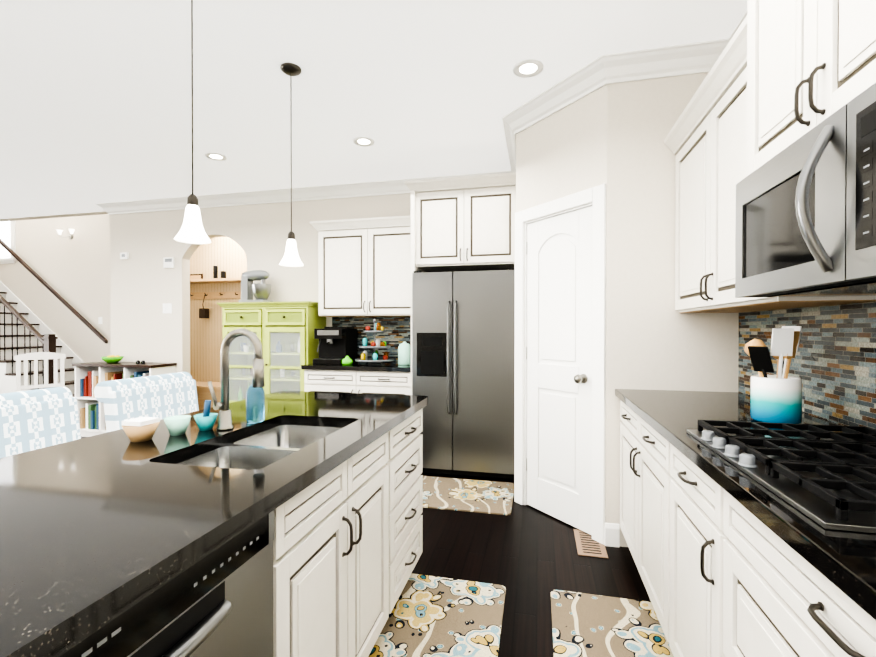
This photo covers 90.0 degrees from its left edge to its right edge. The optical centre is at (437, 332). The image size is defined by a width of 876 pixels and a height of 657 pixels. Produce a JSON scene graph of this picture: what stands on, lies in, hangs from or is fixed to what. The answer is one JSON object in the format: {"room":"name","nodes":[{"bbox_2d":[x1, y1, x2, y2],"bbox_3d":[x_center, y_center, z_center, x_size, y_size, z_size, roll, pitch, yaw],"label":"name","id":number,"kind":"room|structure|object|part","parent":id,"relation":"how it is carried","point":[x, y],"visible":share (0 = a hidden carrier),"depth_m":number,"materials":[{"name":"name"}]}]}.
{"room":"kitchen","nodes":[
{"label":"kitchen","id":0,"kind":"room"},
{"bbox_2d":[0,216,107,362],"bbox_3d":[-6.458,-1.589,7.636,5.820,5.600,0.120,0,0,13],"label":"wall","id":1,"kind":"structure","parent":0,"point":[76,268],"depth_m":7.56,"materials":[{"name":"paint"}]},
{"bbox_2d":[0,221,15,263],"bbox_3d":[-8.159,-1.806,7.935,1.290,1.150,0.050,0,0,13],"label":"window","id":2,"kind":"structure","parent":1,"relation":"in","point":[7,234],"depth_m":7.84,"materials":[{"name":"white"}]},
{"bbox_2d":[0,239,107,343],"bbox_3d":[-6.882,-0.905,7.625,2.800,2.182,0.098,0,0,13],"label":"handrail","id":3,"kind":"object","parent":1,"relation":"attached to","point":[56,294],"depth_m":7.52,"materials":[{"name":"brown wood"}]},
{"bbox_2d":[57,229,74,238],"bbox_3d":[-6.330,-1.671,7.475,0.350,0.144,0.135,0,0,13],"label":"sconce","id":4,"kind":"object","parent":1,"relation":"attached to","point":[70,236],"visible":1,"depth_m":7.46,"materials":[{"name":"white glass"}]},
{"bbox_2d":[0,211,107,223],"bbox_3d":[-6.811,-2.984,6.352,5.700,2.790,0.120,0,0,13],"label":"wall","id":5,"kind":"structure","parent":0,"point":[76,216],"depth_m":6.12,"materials":[{"name":"paint"}]},
{"bbox_2d":[190,237,246,381],"bbox_3d":[-2.719,-0.184,6.279,2.080,2.810,0.120,0,0,13],"label":"wall","id":6,"kind":"structure","parent":0,"point":[228,255],"depth_m":6.35,"materials":[{"name":"beige paint"}]},
{"bbox_2d":[81,436,650,656],"bbox_3d":[-4.366,1.276,2.963,12.230,0.060,8.340,0,0,13],"label":"floor","id":7,"kind":"structure","parent":0,"point":[528,558],"depth_m":2.37,"materials":[{"name":"brown wood"}]},
{"bbox_2d":[14,352,65,391],"bbox_3d":[-4.884,0.733,5.385,0.460,0.990,0.420,0,1,-43],"label":"dining chair","id":8,"kind":"object","parent":7,"relation":"on","point":[37,356],"visible":0.48,"depth_m":5.23,"materials":[{"name":"white wood"}]},
{"bbox_2d":[0,387,80,457],"bbox_3d":[-1.440,0.745,1.582,0.530,1.022,0.500,0,0,13],"label":"bar stool","id":9,"kind":"object","parent":7,"relation":"on","point":[30,420],"visible":0.12,"depth_m":1.70,"materials":[{"name":"blue fabric"}]},
{"bbox_2d":[0,281,83,396],"bbox_3d":[-7.471,-0.368,7.294,3.999,3.164,1.014,0,0,13],"label":"staircase","id":10,"kind":"structure","parent":7,"relation":"on","point":[24,329],"depth_m":7.02,"materials":[{"name":"white wood"}]},
{"bbox_3d":[-7.046,-0.364,6.743,2.875,3.164,0.130,0,0,13],"label":"balustrade","id":11,"kind":"part","parent":10,"relation":"part of","materials":[{"name":"brown wood"}]},
{"bbox_2d":[72,355,176,436],"bbox_3d":[-3.719,0.752,5.208,1.120,0.955,0.363,0,0,13],"label":"bookcase","id":12,"kind":"object","parent":7,"relation":"on","point":[89,376],"visible":0.46,"depth_m":5.16,"materials":[{"name":"white wood"}]},
{"bbox_2d":[101,355,123,362],"bbox_3d":[-3.891,0.321,5.237,0.230,0.094,0.230,0,0,13],"label":"fruit bowl","id":13,"kind":"object","parent":12,"relation":"on","point":[111,358],"depth_m":5.18,"materials":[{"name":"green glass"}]},
{"bbox_2d":[94,372,198,431],"bbox_3d":[-1.292,0.740,2.226,0.530,1.022,0.500,0,0,13],"label":"bar stool","id":14,"kind":"object","parent":7,"relation":"on","point":[162,396],"visible":0.19,"depth_m":2.19,"materials":[{"name":"blue fabric"}]},
{"bbox_2d":[0,396,427,656],"bbox_3d":[-0.656,0.818,1.404,0.818,0.879,1.920,0,0,13],"label":"kitchen island","id":15,"kind":"object","parent":7,"relation":"on","point":[257,522],"depth_m":0.99,"materials":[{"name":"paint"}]},
{"bbox_2d":[60,510,273,656],"bbox_3d":[-0.667,0.774,0.760,0.553,0.767,0.536,0,0,13],"label":"dishwasher","id":16,"kind":"object","parent":15,"relation":"in","point":[221,604],"depth_m":0.77,"materials":[{"name":"silver metal"}]},
{"bbox_2d":[208,328,264,430],"bbox_3d":[-0.683,0.162,1.493,0.177,0.350,0.083,0,0,13],"label":"faucet","id":17,"kind":"object","parent":15,"relation":"on","point":[225,420],"depth_m":1.50,"materials":[{"name":"grey metal"}]},
{"bbox_2d":[246,379,264,422],"bbox_3d":[-0.689,0.236,1.653,0.066,0.198,0.066,0,0,13],"label":"soap bottle","id":18,"kind":"object","parent":15,"relation":"on","point":[255,397],"depth_m":1.63,"materials":[{"name":"blue glass"}]},
{"bbox_2d":[177,425,340,469],"bbox_3d":[-0.536,0.472,1.425,0.404,0.190,0.704,0,0,13],"label":"sink","id":19,"kind":"object","parent":15,"relation":"in","point":[259,448],"depth_m":1.44,"materials":[{"name":"silver metal"}]},
{"bbox_2d":[190,266,240,409],"bbox_3d":[-2.840,0.143,6.021,1.940,2.160,0.440,0,0,13],"label":"shelf","id":20,"kind":"object","parent":7,"relation":"on","point":[203,392],"visible":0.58,"depth_m":6.18,"materials":[{"name":"beige wood"}]},
{"bbox_2d":[217,270,325,402],"bbox_3d":[-1.764,0.279,4.713,1.079,1.908,0.434,0,0,13],"label":"hutch","id":21,"kind":"object","parent":7,"relation":"on","point":[283,332],"visible":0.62,"depth_m":4.59,"materials":[{"name":"green wood"}]},
{"bbox_2d":[301,362,410,394],"bbox_3d":[-0.704,0.775,4.375,1.099,0.920,0.647,0,0,13],"label":"base cabinet","id":22,"kind":"object","parent":7,"relation":"on","point":[392,378],"visible":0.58,"depth_m":4.09,"materials":[{"name":"paint"}]},
{"bbox_2d":[301,362,410,371],"bbox_3d":[-0.704,0.335,4.375,1.099,0.040,0.638,0,0,13],"label":"countertop","id":23,"kind":"structure","parent":22,"relation":"on","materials":[{"name":"black stone"}]},
{"bbox_2d":[313,327,356,364],"bbox_3d":[-1.045,0.130,4.426,0.290,0.370,0.472,0,0,13],"label":"coffee machine","id":24,"kind":"object","parent":23,"relation":"on","point":[336,345],"visible":0.94,"depth_m":4.36,"materials":[{"name":"black plastic"}]},
{"bbox_2d":[342,355,352,364],"bbox_3d":[-0.883,0.271,4.262,0.110,0.090,0.110,0,0,13],"label":"juicer","id":25,"kind":"object","parent":23,"relation":"on","point":[347,360],"visible":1,"depth_m":4.22,"materials":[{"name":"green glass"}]},
{"bbox_2d":[355,319,393,364],"bbox_3d":[-0.624,0.090,4.315,0.388,0.450,0.388,0,0,13],"label":"tiered tray","id":26,"kind":"object","parent":23,"relation":"on","point":[374,345],"visible":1,"depth_m":4.26,"materials":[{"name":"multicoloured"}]},
{"bbox_2d":[398,341,410,364],"bbox_3d":[-0.325,0.203,4.257,0.126,0.225,0.128,0,0,13],"label":"canister","id":27,"kind":"object","parent":23,"relation":"on","point":[404,352],"visible":0.96,"depth_m":4.20,"materials":[{"name":"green ceramic"}]},
{"bbox_2d":[368,574,505,656],"bbox_3d":[-0.017,1.249,1.738,0.505,0.010,0.950,0,0,13],"label":"area rug","id":28,"kind":"object","parent":7,"relation":"on","point":[432,616],"visible":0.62,"depth_m":1.89,"materials":[{"name":"beige fabric"}]},
{"bbox_2d":[404,172,515,394],"bbox_3d":[0.262,-0.055,4.131,1.008,2.585,0.679,0,0,13],"label":"cabinet","id":29,"kind":"object","parent":7,"relation":"on","point":[465,223],"visible":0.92,"depth_m":3.85,"materials":[{"name":"paint"}]},
{"bbox_2d":[412,268,514,478],"bbox_3d":[0.286,0.353,4.027,0.893,1.770,0.780,0,0,13],"label":"refrigerator","id":30,"kind":"object","parent":7,"relation":"on","point":[463,336],"visible":0.77,"depth_m":3.70,"materials":[{"name":"silver metal"}]},
{"bbox_2d":[423,476,513,514],"bbox_3d":[0.172,1.237,3.361,0.800,0.010,0.620,0,0,13],"label":"area rug","id":31,"kind":"object","parent":7,"relation":"on","point":[477,496],"visible":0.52,"depth_m":3.31,"materials":[{"name":"beige fabric"}]},
{"bbox_2d":[574,529,607,557],"bbox_3d":[0.898,1.246,2.590,0.160,0.005,0.320,0,0,13],"label":"floor vent","id":32,"kind":"object","parent":7,"relation":"in","point":[587,545],"visible":0.83,"depth_m":2.54,"materials":[{"name":"brown metal"}]},
{"bbox_2d":[551,590,673,656],"bbox_3d":[0.665,1.250,1.618,0.460,0.010,0.920,0,0,13],"label":"area rug","id":33,"kind":"object","parent":7,"relation":"on","point":[587,625],"visible":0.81,"depth_m":1.84,"materials":[{"name":"beige fabric"}]},
{"bbox_2d":[618,397,658,619],"bbox_3d":[1.239,0.814,1.966,0.617,0.879,1.050,0,0,13],"label":"base cabinet","id":34,"kind":"object","parent":7,"relation":"on","point":[639,443],"depth_m":2.01,"materials":[{"name":"paint"}]},
{"bbox_2d":[659,437,702,656],"bbox_3d":[1.092,0.819,1.322,0.617,0.879,0.530,0,0,13],"label":"base cabinet","id":35,"kind":"object","parent":7,"relation":"on","point":[680,484],"depth_m":1.45,"materials":[{"name":"paint"}]},
{"bbox_2d":[703,477,875,656],"bbox_3d":[0.934,0.824,0.632,0.617,0.879,1.015,0,0,13],"label":"base cabinet","id":36,"kind":"object","parent":7,"relation":"on","point":[745,534],"depth_m":0.93,"materials":[{"name":"paint"}]},
{"bbox_2d":[615,389,875,628],"bbox_3d":[0.991,0.360,0.941,0.643,0.039,3.149,0,0,13],"label":"countertop","id":37,"kind":"structure","parent":36,"relation":"on","point":[810,483],"depth_m":1.00,"materials":[{"name":"stone"}]},
{"bbox_2d":[744,326,801,423],"bbox_3d":[1.265,0.156,1.659,0.210,0.358,0.212,0,0,13],"label":"utensil crock","id":38,"kind":"object","parent":37,"relation":"on","point":[777,398],"visible":1,"depth_m":1.59,"materials":[{"name":"blue ceramic"}]},
{"bbox_2d":[686,420,875,532],"bbox_3d":[1.004,0.315,1.056,0.524,0.049,0.730,0,0,13],"label":"cooktop","id":39,"kind":"object","parent":37,"relation":"in","point":[825,478],"depth_m":1.02,"materials":[{"name":"black metal"}]},
{"bbox_2d":[0,0,746,218],"bbox_3d":[-4.366,-3.009,2.931,12.230,2.890,8.340,0,0,13],"label":"ceiling","id":40,"kind":"structure","parent":0,"point":[95,102],"depth_m":2.75,"materials":[{"name":"paint"}]},
{"bbox_2d":[174,0,210,243],"bbox_3d":[-1.055,-0.974,1.882,0.142,1.164,0.142,0,0,13],"label":"pendant light","id":41,"kind":"object","parent":40,"relation":"hanging from","point":[191,231],"visible":1,"depth_m":1.87,"materials":[{"name":"white glass"}]},
{"bbox_2d":[205,153,226,160],"bbox_3d":[-1.984,-1.568,3.916,0.176,0.006,0.176,0,0,13],"label":"recessed light","id":42,"kind":"object","parent":40,"relation":"in","point":[217,156],"visible":1,"depth_m":3.91,"materials":[{"name":"white plastic"}]},
{"bbox_2d":[279,62,303,266],"bbox_3d":[-0.871,-0.979,2.599,0.142,1.164,0.142,0,0,13],"label":"pendant light","id":43,"kind":"object","parent":40,"relation":"hanging from","point":[291,258],"visible":1,"depth_m":2.58,"materials":[{"name":"white glass"}]},
{"bbox_2d":[353,137,374,146],"bbox_3d":[-0.610,-1.566,3.602,0.176,0.006,0.176,0,0,13],"label":"recessed light","id":44,"kind":"object","parent":40,"relation":"in","point":[363,141],"visible":1,"depth_m":3.60,"materials":[{"name":"white plastic"}]},
{"bbox_2d":[513,59,543,77],"bbox_3d":[0.534,-1.558,2.591,0.176,0.006,0.176,0,0,13],"label":"recessed light","id":45,"kind":"object","parent":40,"relation":"in","point":[527,68],"visible":1,"depth_m":2.59,"materials":[{"name":"white plastic"}]},
{"bbox_2d":[108,78,659,463],"bbox_3d":[-1.023,-1.568,4.824,6.270,5.600,0.120,0,0,13],"label":"wall","id":46,"kind":"structure","parent":0,"point":[139,285],"depth_m":4.83,"materials":[{"name":"paint"}]},
{"bbox_2d":[120,252,128,258],"bbox_3d":[-3.871,-0.942,5.406,0.110,0.080,0.023,0,0,13],"label":"thermostat","id":47,"kind":"object","parent":46,"relation":"attached to","point":[124,255],"visible":1,"depth_m":5.39,"materials":[{"name":"white plastic"}]},
{"bbox_2d":[163,303,171,312],"bbox_3d":[-3.265,-0.286,5.279,0.130,0.120,0.011,0,0,13],"label":"switch plate","id":48,"kind":"object","parent":46,"relation":"attached to","point":[167,307],"visible":1,"depth_m":5.28,"materials":[{"name":"white plastic"}]},
{"bbox_2d":[163,257,174,267],"bbox_3d":[-3.228,-0.834,5.258,0.140,0.125,0.026,0,0,13],"label":"panel","id":49,"kind":"object","parent":46,"relation":"attached to","point":[168,262],"visible":1,"depth_m":5.25,"materials":[{"name":"white plastic"}]},
{"bbox_2d":[309,215,410,316],"bbox_3d":[-0.700,-0.641,4.495,1.149,0.958,0.389,0,0,13],"label":"upper cabinet","id":50,"kind":"object","parent":46,"relation":"attached to","point":[364,267],"visible":0.83,"depth_m":4.36,"materials":[{"name":"paint"}]},
{"bbox_2d":[332,317,410,361],"bbox_3d":[-0.628,0.075,4.681,1.089,0.476,0.006,0,0,13],"label":"tile backsplash","id":51,"kind":"structure","parent":46,"relation":"attached to","point":[396,333],"depth_m":4.67,"materials":[{"name":"tile"}]},
{"bbox_2d":[96,11,746,214],"bbox_3d":[-1.793,-1.496,1.631,6.388,0.118,6.690,0,0,13],"label":"crown molding","id":52,"kind":"structure","parent":46,"relation":"attached to","point":[601,71],"depth_m":2.90,"materials":[{"name":"white wood"}]},
{"bbox_2d":[516,122,539,307],"bbox_3d":[0.763,-0.165,3.723,0.148,2.810,1.193,0,0,13],"label":"wall","id":53,"kind":"structure","parent":0,"point":[528,140],"depth_m":3.11,"materials":[{"name":"paint"}]},
{"bbox_2d":[588,83,615,522],"bbox_3d":[1.005,-0.157,2.693,0.103,2.810,0.028,0,0,13],"label":"wall","id":54,"kind":"structure","parent":0,"point":[612,136],"depth_m":2.56,"materials":[{"name":"paint"}]},
{"bbox_2d":[526,206,592,534],"bbox_3d":[0.800,0.234,2.905,0.444,2.008,0.446,0,0,13],"label":"pantry door","id":55,"kind":"structure","parent":54,"relation":"in","point":[559,368],"depth_m":2.88,"materials":[{"name":"white wood"}]},
{"bbox_2d":[514,184,605,544],"bbox_3d":[0.822,0.189,2.919,0.138,2.115,0.770,0,1,-32],"label":"door frame","id":56,"kind":"structure","parent":54,"relation":"attached to","point":[596,195],"depth_m":2.63,"materials":[{"name":"white wood"}]},
{"bbox_2d":[604,522,619,546],"bbox_3d":[-1.356,1.167,4.760,5.686,0.132,3.254,0,0,13],"label":"baseboard","id":57,"kind":"structure","parent":54,"relation":"attached to","point":[611,534],"depth_m":2.55,"materials":[{"name":"white wood"}]},
{"bbox_2d":[656,144,831,421],"bbox_3d":[1.383,-0.144,0.931,0.120,2.810,6.660,0,0,13],"label":"wall","id":58,"kind":"structure","parent":0,"point":[695,351],"depth_m":2.48,"materials":[{"name":"paint"}]},
{"bbox_2d":[664,16,875,312],"bbox_3d":[1.349,-0.592,1.927,0.389,0.978,1.054,0,0,13],"label":"upper cabinet","id":59,"kind":"object","parent":58,"relation":"attached to","point":[705,140],"visible":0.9,"depth_m":1.91,"materials":[{"name":"paint"}]},
{"bbox_2d":[738,302,875,428],"bbox_3d":[1.304,0.122,0.871,0.006,0.438,3.154,0,0,13],"label":"tile backsplash","id":60,"kind":"structure","parent":58,"relation":"attached to","point":[833,365],"depth_m":1.66,"materials":[{"name":"tile"}]},
{"bbox_2d":[746,0,875,176],"bbox_3d":[1.107,-0.909,1.042,0.469,0.833,0.884,0,0,13],"label":"upper cabinet","id":61,"kind":"object","parent":58,"relation":"attached to","point":[811,64],"visible":0.81,"depth_m":1.15,"materials":[{"name":"paint"}]},
{"bbox_2d":[735,83,875,297],"bbox_3d":[1.089,-0.298,1.050,0.505,0.380,0.753,0,0,13],"label":"microwave","id":62,"kind":"object","parent":61,"relation":"attached to","point":[806,215],"visible":1,"depth_m":1.01,"materials":[{"name":"silver metal"}]}
]}

